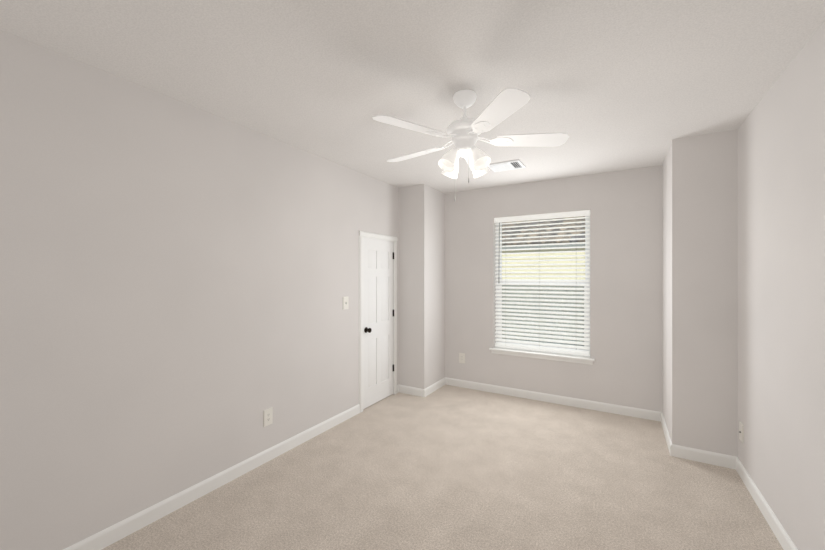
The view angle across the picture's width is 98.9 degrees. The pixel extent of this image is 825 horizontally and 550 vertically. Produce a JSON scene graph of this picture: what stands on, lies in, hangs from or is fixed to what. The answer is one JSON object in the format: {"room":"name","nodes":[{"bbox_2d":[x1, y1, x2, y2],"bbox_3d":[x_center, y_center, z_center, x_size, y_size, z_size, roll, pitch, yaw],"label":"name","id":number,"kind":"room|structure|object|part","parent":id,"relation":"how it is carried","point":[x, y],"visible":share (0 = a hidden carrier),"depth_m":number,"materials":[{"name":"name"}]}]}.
{"room":"empty bedroom","nodes":[
{"label":"empty bedroom","id":0,"kind":"room"},
{"bbox_2d":[0,30,398,549],"bbox_3d":[-1.210,0.192,3.141,0.150,2.740,5.390,0,0,30],"label":"wall","id":1,"kind":"structure","parent":0,"point":[179,280],"depth_m":2.22,"materials":[{"name":"paint"}]},
{"bbox_2d":[63,404,359,549],"bbox_3d":[-1.520,1.512,2.451,0.014,0.100,3.613,0,0,30],"label":"baseboard","id":2,"kind":"structure","parent":1,"relation":"attached to","point":[110,535],"depth_m":2.47,"materials":[{"name":"white wood"}]},
{"bbox_2d":[263,407,272,426],"bbox_3d":[-1.215,1.194,2.975,0.010,0.138,0.088,0,0,30],"label":"electrical outlet","id":3,"kind":"object","parent":1,"relation":"attached to","point":[267,417],"visible":1,"depth_m":2.97,"materials":[{"name":"white plastic"}]},
{"bbox_2d":[343,296,348,309],"bbox_3d":[-0.717,0.297,3.814,0.018,0.138,0.088,0,0,30],"label":"switch plate","id":4,"kind":"object","parent":1,"relation":"attached to","point":[345,302],"visible":1,"depth_m":3.81,"materials":[{"name":"white plastic"}]},
{"bbox_2d":[363,237,393,408],"bbox_3d":[-0.397,0.552,4.348,0.104,1.995,0.661,0,0,30],"label":"door","id":5,"kind":"structure","parent":1,"relation":"in","point":[378,319],"depth_m":4.34,"materials":[{"name":"white wood"}]},
{"bbox_2d":[359,231,397,412],"bbox_3d":[-0.468,0.526,4.386,0.168,2.070,0.779,0,0,30],"label":"door frame","id":6,"kind":"structure","parent":1,"relation":"attached to","point":[362,234],"depth_m":4.04,"materials":[{"name":"white wood"}]},
{"bbox_2d":[0,0,824,192],"bbox_3d":[0.303,-1.254,2.235,4.577,0.150,6.260,0,0,30],"label":"ceiling","id":7,"kind":"structure","parent":0,"point":[613,85],"depth_m":1.97,"materials":[{"name":"paint"}]},
{"bbox_2d":[372,88,568,200],"bbox_3d":[0.328,-0.827,2.346,1.253,0.702,1.260,0,0,30],"label":"fan","id":8,"kind":"object","parent":7,"relation":"hanging from","point":[464,131],"visible":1,"depth_m":2.23,"materials":[{"name":"white wood"}]},
{"bbox_3d":[0.342,-0.970,2.310,0.239,0.416,0.239,0,0,30],"label":"motor","id":9,"kind":"part","parent":8,"relation":"part of","materials":[{"name":"white metal"}]},
{"bbox_2d":[489,159,525,171],"bbox_3d":[1.005,-1.168,3.782,0.340,0.020,0.280,0,0,30],"label":"ceiling vent","id":10,"kind":"object","parent":7,"relation":"in","point":[507,165],"visible":0.98,"depth_m":3.76,"materials":[{"name":"white plastic"}]},
{"bbox_2d":[399,184,444,388],"bbox_3d":[0.139,0.192,4.912,0.400,2.740,0.630,0,0,30],"label":"wall","id":11,"kind":"structure","parent":0,"point":[421,286],"depth_m":4.67,"materials":[{"name":"paint"}]},
{"bbox_2d":[397,384,422,396],"bbox_3d":[-0.041,1.512,4.627,0.360,0.100,0.044,0,0,30],"label":"baseboard","id":12,"kind":"structure","parent":11,"relation":"attached to","point":[415,391],"depth_m":4.63,"materials":[{"name":"white wood"}]},
{"bbox_2d":[423,377,446,396],"bbox_3d":[0.302,1.512,4.783,0.014,0.100,0.600,0,0,30],"label":"baseboard","id":13,"kind":"structure","parent":11,"relation":"attached to","point":[442,382],"depth_m":4.76,"materials":[{"name":"white wood"}]},
{"bbox_2d":[102,385,782,549],"bbox_3d":[0.303,1.637,2.235,4.577,0.150,6.260,0,0,30],"label":"floor","id":14,"kind":"structure","parent":0,"point":[447,467],"depth_m":2.55,"materials":[{"name":"beige carpet"}]},
{"bbox_2d":[445,165,661,411],"bbox_3d":[1.631,0.192,4.493,3.677,2.740,0.180,0,0,30],"label":"wall","id":15,"kind":"structure","parent":0,"point":[624,207],"depth_m":4.11,"materials":[{"name":"paint"}]},
{"bbox_2d":[459,353,464,362],"bbox_3d":[0.691,1.155,4.936,0.088,0.138,0.010,0,0,30],"label":"electrical outlet","id":16,"kind":"object","parent":15,"relation":"attached to","point":[461,357],"visible":1,"depth_m":4.93,"materials":[{"name":"white plastic"}]},
{"bbox_2d":[489,216,594,364],"bbox_3d":[1.614,0.134,4.477,1.247,1.814,0.225,0,0,30],"label":"window","id":17,"kind":"structure","parent":15,"relation":"in","point":[586,236],"depth_m":4.45,"materials":[{"name":"white plastic"}]},
{"bbox_2d":[494,210,589,355],"bbox_3d":[1.602,0.091,4.456,1.145,1.725,0.078,0,0,30],"label":"window blinds","id":18,"kind":"object","parent":17,"relation":"attached to","point":[576,214],"visible":0.96,"depth_m":4.43,"materials":[{"name":"white plastic"}]},
{"bbox_2d":[502,285,583,345],"bbox_3d":[1.669,0.521,4.570,1.069,0.802,0.002,0,0,30],"label":"window pane","id":19,"kind":"object","parent":17,"relation":"attached to","point":[542,313],"depth_m":4.56,"materials":[{"name":"white"}]},
{"bbox_2d":[447,378,661,420],"bbox_3d":[1.566,1.512,4.419,2.560,0.100,0.014,0,0,30],"label":"baseboard","id":20,"kind":"structure","parent":15,"relation":"attached to","point":[569,401],"depth_m":4.28,"materials":[{"name":"white wood"}]},
{"bbox_2d":[662,129,737,456],"bbox_3d":[2.653,0.192,3.312,0.437,2.740,0.840,0,0,30],"label":"wall","id":21,"kind":"structure","parent":0,"point":[700,292],"depth_m":2.96,"materials":[{"name":"paint"}]},
{"bbox_2d":[659,413,670,455],"bbox_3d":[2.444,1.512,3.401,0.014,0.100,0.810,0,0,30],"label":"baseboard","id":22,"kind":"structure","parent":21,"relation":"attached to","point":[661,418],"depth_m":3.38,"materials":[{"name":"white wood"}]},
{"bbox_2d":[671,442,735,468],"bbox_3d":[2.433,1.512,2.946,0.390,0.100,0.014,0,0,30],"label":"baseboard","id":23,"kind":"structure","parent":21,"relation":"attached to","point":[718,459],"depth_m":2.94,"materials":[{"name":"white wood"}]},
{"bbox_2d":[738,21,824,549],"bbox_3d":[1.831,0.192,1.354,0.150,2.740,5.390,0,0,30],"label":"wall","id":24,"kind":"structure","parent":0,"point":[781,279],"depth_m":2.01,"materials":[{"name":"paint"}]},
{"bbox_2d":[739,422,743,443],"bbox_3d":[2.553,1.220,2.747,0.017,0.138,0.088,0,0,30],"label":"outlet","id":25,"kind":"object","parent":24,"relation":"attached to","point":[741,431],"visible":1,"depth_m":2.73,"materials":[{"name":"white plastic"}]},
{"bbox_2d":[735,457,797,549],"bbox_3d":[1.542,1.512,1.025,0.014,0.100,4.230,0,0,30],"label":"baseboard","id":26,"kind":"structure","parent":24,"relation":"attached to","point":[785,541],"depth_m":2.26,"materials":[{"name":"white wood"}]},
{"label":"outside","id":27,"kind":"structure","parent":0,"visible":0},
{"bbox_2d":[502,216,584,279],"bbox_3d":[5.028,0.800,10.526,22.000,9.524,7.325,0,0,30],"label":"window pane","id":28,"kind":"structure","parent":27,"point":[545,242],"depth_m":7.84,"materials":[{"name":"clear glass"}]}
]}

